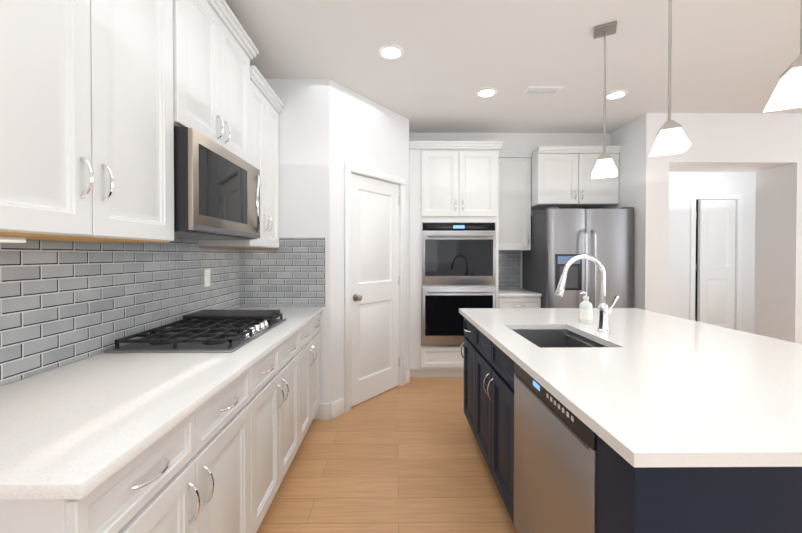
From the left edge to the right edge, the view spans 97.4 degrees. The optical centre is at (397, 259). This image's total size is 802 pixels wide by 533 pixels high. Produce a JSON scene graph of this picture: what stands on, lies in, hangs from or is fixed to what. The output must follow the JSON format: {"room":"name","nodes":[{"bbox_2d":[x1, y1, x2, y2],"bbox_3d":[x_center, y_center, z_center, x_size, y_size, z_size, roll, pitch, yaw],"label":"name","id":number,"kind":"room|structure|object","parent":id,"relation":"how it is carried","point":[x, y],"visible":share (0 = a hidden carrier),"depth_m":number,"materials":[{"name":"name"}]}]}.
{"room":"kitchen","nodes":[
{"label":"kitchen","id":0,"kind":"room"},
{"bbox_2d":[0,352,102,386],"bbox_3d":[-1.300,-0.041,-0.141,0.100,2.730,6.130,0,1,-1],"label":"wall","id":1,"kind":"structure","parent":0,"point":[51,369],"depth_m":1.28,"materials":[{"name":"grey tile"}]},
{"bbox_2d":[0,0,173,242],"bbox_3d":[-1.094,-0.615,1.070,0.328,1.092,0.800,0,1,-1],"label":"upper cabinet","id":2,"kind":"object","parent":1,"relation":"attached to","point":[86,126],"visible":1,"depth_m":1.05,"materials":[{"name":"white wood"}]},
{"bbox_2d":[0,236,25,242],"bbox_3d":[-1.109,-0.054,0.931,0.080,0.018,0.170,0,1,-1],"label":"under-cabinet light","id":3,"kind":"object","parent":2,"relation":"attached to","point":[9,239],"visible":1,"depth_m":0.98,"materials":[{"name":"white"}]},
{"bbox_2d":[0,238,239,385],"bbox_3d":[-1.260,0.120,1.511,0.008,0.554,2.630,0,1,-1],"label":"backsplash","id":4,"kind":"structure","parent":1,"relation":"attached to","point":[62,303],"depth_m":1.45,"materials":[{"name":"tile"}]},
{"bbox_2d":[204,269,209,286],"bbox_3d":[-1.260,0.125,2.331,0.007,0.115,0.070,0,1,-1],"label":"electrical outlet","id":5,"kind":"object","parent":4,"relation":"attached to","point":[206,277],"visible":1,"depth_m":2.32,"materials":[{"name":"white plastic"}]},
{"bbox_2d":[173,0,258,163],"bbox_3d":[-1.077,-0.950,1.847,0.378,0.754,0.832,0,1,-1],"label":"upper cabinet","id":6,"kind":"object","parent":1,"relation":"attached to","point":[215,51],"visible":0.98,"depth_m":1.78,"materials":[{"name":"white wood"}]},
{"bbox_2d":[174,127,259,239],"bbox_3d":[-1.043,-0.339,1.853,0.429,0.441,0.744,0,1,-1],"label":"microwave","id":7,"kind":"object","parent":6,"relation":"attached to","point":[216,191],"visible":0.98,"depth_m":1.65,"materials":[{"name":"silver metal"}]},
{"bbox_2d":[198,66,283,248],"bbox_3d":[-1.088,-0.652,2.520,0.368,1.144,0.580,0,1,-1],"label":"upper cabinet","id":8,"kind":"object","parent":1,"relation":"attached to","point":[266,104],"visible":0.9,"depth_m":2.49,"materials":[{"name":"white wood"}]},
{"bbox_2d":[265,79,329,418],"bbox_3d":[-0.912,-0.073,2.877,0.730,2.730,0.100,0,1,-1],"label":"wall","id":9,"kind":"structure","parent":0,"point":[304,163],"depth_m":2.82,"materials":[{"name":"white paint"}]},
{"bbox_2d":[240,238,325,306],"bbox_3d":[-0.914,0.106,2.825,0.665,0.554,0.008,0,1,-1],"label":"backsplash","id":10,"kind":"structure","parent":9,"relation":"attached to","point":[292,274],"depth_m":2.82,"materials":[{"name":"tile"}]},
{"bbox_2d":[330,80,408,403],"bbox_3d":[-0.254,-0.077,3.280,0.100,2.730,1.067,0,1,38],"label":"wall","id":11,"kind":"structure","parent":0,"point":[365,132],"depth_m":2.98,"materials":[{"name":"white paint"}]},
{"bbox_2d":[320,370,409,419],"bbox_3d":[-0.249,1.223,3.252,0.752,0.130,0.839,0,1,-1],"label":"baseboard","id":12,"kind":"structure","parent":11,"relation":"attached to","point":[332,410],"depth_m":2.86,"materials":[{"name":"white wood"}]},
{"bbox_2d":[344,162,404,412],"bbox_3d":[-0.209,0.238,3.291,0.151,2.099,0.824,0,1,38],"label":"pantry door","id":13,"kind":"structure","parent":11,"relation":"in","point":[374,263],"depth_m":3.26,"materials":[{"name":"white wood"}]},
{"bbox_2d":[256,377,517,532],"bbox_3d":[2.304,1.354,1.741,7.600,0.100,9.800,0,1,-1],"label":"floor","id":14,"kind":"structure","parent":0,"point":[408,457],"depth_m":2.13,"materials":[{"name":"brown wood"}]},
{"bbox_2d":[0,364,255,532],"bbox_3d":[-0.933,0.872,1.062,0.651,0.880,0.806,0,1,-1],"label":"base cabinet","id":15,"kind":"object","parent":14,"relation":"on","point":[220,461],"depth_m":1.00,"materials":[{"name":"white wood"}]},
{"bbox_2d":[256,326,303,531],"bbox_3d":[-0.940,0.864,1.837,0.651,0.880,0.744,0,1,-1],"label":"base cabinet","id":16,"kind":"object","parent":14,"relation":"on","point":[279,374],"depth_m":1.80,"materials":[{"name":"white wood"}]},
{"bbox_2d":[304,314,319,435],"bbox_3d":[-0.946,0.856,2.517,0.651,0.880,0.616,0,1,-1],"label":"base cabinet","id":17,"kind":"object","parent":14,"relation":"on","point":[312,328],"depth_m":2.53,"materials":[{"name":"white wood"}]},
{"bbox_2d":[0,307,323,499],"bbox_3d":[-0.919,0.409,1.728,0.676,0.030,2.190,0,1,-1],"label":"countertop","id":18,"kind":"structure","parent":17,"relation":"on","point":[79,429],"depth_m":0.96,"materials":[{"name":"white stone"}]},
{"bbox_2d":[104,310,286,352],"bbox_3d":[-0.973,0.356,1.861,0.540,0.072,0.750,0,1,-1],"label":"cooktop","id":19,"kind":"object","parent":18,"relation":"in","point":[219,331],"visible":1,"depth_m":1.70,"materials":[{"name":"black metal"}]},
{"bbox_2d":[409,141,503,376],"bbox_3d":[0.616,0.020,4.056,0.994,2.520,0.708,0,1,-1],"label":"tall cabinet","id":20,"kind":"object","parent":14,"relation":"on","point":[453,181],"visible":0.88,"depth_m":3.75,"materials":[{"name":"white wood"}]},
{"bbox_2d":[421,222,495,345],"bbox_3d":[0.644,0.265,4.016,0.802,1.326,0.696,0,1,-1],"label":"wall oven","id":21,"kind":"object","parent":20,"relation":"in","point":[458,265],"visible":0.94,"depth_m":3.72,"materials":[{"name":"silver metal"}]},
{"bbox_2d":[498,296,540,307],"bbox_3d":[1.308,0.840,4.086,0.462,0.879,0.663,0,1,-1],"label":"base cabinet","id":22,"kind":"object","parent":14,"relation":"on","point":[519,302],"visible":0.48,"depth_m":3.79,"materials":[{"name":"white wood"}]},
{"bbox_2d":[498,288,541,296],"bbox_3d":[1.308,0.384,4.093,0.462,0.030,0.640,0,1,-1],"label":"countertop","id":23,"kind":"structure","parent":22,"relation":"on","point":[511,292],"depth_m":3.81,"materials":[{"name":"white stone"}]},
{"bbox_2d":[522,207,633,307],"bbox_3d":[1.990,0.371,3.960,0.888,1.820,0.837,0,1,-1],"label":"fridge","id":24,"kind":"object","parent":14,"relation":"on","point":[560,238],"visible":0.6,"depth_m":3.61,"materials":[{"name":"grey metal"}]},
{"bbox_2d":[460,317,801,532],"bbox_3d":[1.042,0.865,1.750,1.123,0.879,1.930,0,1,-1],"label":"kitchen island","id":25,"kind":"object","parent":14,"relation":"on","point":[630,498],"visible":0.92,"depth_m":0.78,"materials":[{"name":"blue"}]},
{"bbox_2d":[514,362,596,532],"bbox_3d":[0.816,0.810,1.242,0.614,0.754,0.616,0,1,-1],"label":"dishwasher","id":26,"kind":"object","parent":25,"relation":"in","point":[555,446],"visible":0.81,"depth_m":1.19,"materials":[{"name":"grey metal"}]},
{"bbox_2d":[459,308,801,467],"bbox_3d":[1.179,0.409,1.746,1.390,0.030,2.010,0,1,-1],"label":"island countertop","id":27,"kind":"structure","parent":25,"relation":"on","point":[644,388],"depth_m":1.14,"materials":[{"name":"white stone"}]},
{"bbox_2d":[511,329,606,347],"bbox_3d":[0.823,0.539,1.845,0.404,0.228,0.554,0,1,-1],"label":"sink basin","id":28,"kind":"object","parent":27,"relation":"in","point":[553,338],"visible":0.04,"depth_m":2.12,"materials":[{"name":"silver metal"}]},
{"bbox_2d":[579,292,592,323],"bbox_3d":[1.145,0.293,2.155,0.084,0.191,0.073,0,1,-1],"label":"soap bottle","id":29,"kind":"object","parent":27,"relation":"on","point":[585,311],"visible":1,"depth_m":2.13,"materials":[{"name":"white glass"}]},
{"bbox_2d":[555,254,618,331],"bbox_3d":[1.009,0.183,1.893,0.303,0.417,0.109,0,1,-1],"label":"faucet","id":30,"kind":"object","parent":27,"relation":"on","point":[604,310],"visible":1,"depth_m":1.91,"materials":[{"name":"silver metal"}]},
{"bbox_2d":[409,133,610,149],"bbox_3d":[1.282,-1.348,4.229,2.339,0.208,0.350,0,1,-1],"label":"soffit","id":31,"kind":"structure","parent":0,"point":[522,141],"depth_m":4.05,"materials":[{"name":"white paint"}]},
{"bbox_2d":[225,0,801,132],"bbox_3d":[2.304,-1.476,1.711,7.600,0.100,9.800,0,1,-1],"label":"ceiling","id":32,"kind":"structure","parent":0,"point":[734,56],"depth_m":2.48,"materials":[{"name":"white paint"}]},
{"bbox_2d":[378,45,403,59],"bbox_3d":[-0.048,-1.428,2.441,0.176,0.008,0.176,0,1,-1],"label":"recessed light","id":33,"kind":"object","parent":32,"relation":"in","point":[391,52],"visible":1,"depth_m":2.44,"materials":[{"name":"white plastic"}]},
{"bbox_2d":[476,88,496,97],"bbox_3d":[0.768,-1.435,3.048,0.176,0.008,0.176,0,1,-1],"label":"recessed light","id":34,"kind":"object","parent":32,"relation":"in","point":[486,92],"visible":1,"depth_m":3.04,"materials":[{"name":"white plastic"}]},
{"bbox_2d":[522,86,563,94],"bbox_3d":[1.232,-1.433,3.002,0.300,0.010,0.160,0,1,-1],"label":"ceiling vent","id":35,"kind":"object","parent":32,"relation":"in","point":[542,90],"visible":1,"depth_m":2.99,"materials":[{"name":"white metal"}]},
{"bbox_2d":[591,21,617,178],"bbox_3d":[1.289,-0.975,2.198,0.140,0.909,0.140,0,1,28],"label":"pendant light","id":36,"kind":"object","parent":32,"relation":"hanging from","point":[605,167],"visible":1,"depth_m":2.19,"materials":[{"name":"white glass"}]},
{"bbox_2d":[606,90,627,99],"bbox_3d":[1.911,-1.435,3.088,0.176,0.008,0.176,0,1,-1],"label":"recessed light","id":37,"kind":"object","parent":32,"relation":"in","point":[618,94],"visible":0.98,"depth_m":3.07,"materials":[{"name":"white plastic"}]},
{"bbox_2d":[649,0,690,156],"bbox_3d":[1.294,-0.970,1.678,0.140,0.909,0.140,0,1,28],"label":"pendant light","id":38,"kind":"object","parent":32,"relation":"hanging from","point":[671,138],"visible":1,"depth_m":1.67,"materials":[{"name":"white glass"}]},
{"bbox_2d":[763,0,801,111],"bbox_3d":[1.299,-0.964,1.128,0.140,0.909,0.140,0,1,28],"label":"pendant light","id":39,"kind":"object","parent":32,"relation":"hanging from","point":[787,93],"visible":1,"depth_m":1.13,"materials":[{"name":"white glass"}]},
{"bbox_2d":[520,210,546,288],"bbox_3d":[1.279,-0.090,4.467,2.540,2.730,0.100,0,1,-1],"label":"wall","id":40,"kind":"structure","parent":0,"point":[534,212],"depth_m":4.42,"materials":[{"name":"white paint"}]},
{"bbox_2d":[498,251,520,287],"bbox_3d":[1.305,0.131,4.416,0.462,0.469,0.008,0,1,-1],"label":"backsplash","id":41,"kind":"structure","parent":40,"relation":"attached to","point":[509,262],"depth_m":4.41,"materials":[{"name":"tile"}]},
{"bbox_2d":[499,150,532,250],"bbox_3d":[1.306,-0.672,4.215,0.462,1.140,0.388,0,1,-1],"label":"upper cabinet","id":42,"kind":"object","parent":40,"relation":"attached to","point":[514,200],"visible":0.83,"depth_m":4.07,"materials":[{"name":"white wood"}]},
{"bbox_2d":[531,146,621,209],"bbox_3d":[1.995,-0.926,4.134,0.906,0.630,0.558,0,1,-1],"label":"upper cabinet","id":43,"kind":"object","parent":40,"relation":"attached to","point":[561,177],"visible":0.94,"depth_m":3.90,"materials":[{"name":"white wood"}]},
{"bbox_2d":[600,128,620,208],"bbox_3d":[2.497,-0.092,4.663,0.100,2.730,1.530,0,1,-1],"label":"wall","id":44,"kind":"structure","parent":0,"point":[615,137],"depth_m":3.94,"materials":[{"name":"white paint"}]},
{"bbox_2d":[620,113,801,343],"bbox_3d":[4.221,-0.082,3.714,3.530,2.730,0.400,0,1,-1],"label":"wall","id":45,"kind":"structure","parent":0,"point":[766,148],"depth_m":3.52,"materials":[{"name":"white paint"}]},
{"bbox_2d":[668,172,755,333],"bbox_3d":[4.255,-0.101,5.494,3.430,2.730,0.100,0,1,-1],"label":"wall","id":46,"kind":"structure","parent":0,"point":[683,186],"depth_m":5.43,"materials":[{"name":"white paint"}]},
{"bbox_2d":[690,194,742,330],"bbox_3d":[4.915,0.131,5.477,0.800,2.267,0.081,0,1,-1],"label":"hall door","id":47,"kind":"structure","parent":46,"relation":"in","point":[716,270],"depth_m":5.47,"materials":[{"name":"white wood"}]}
]}

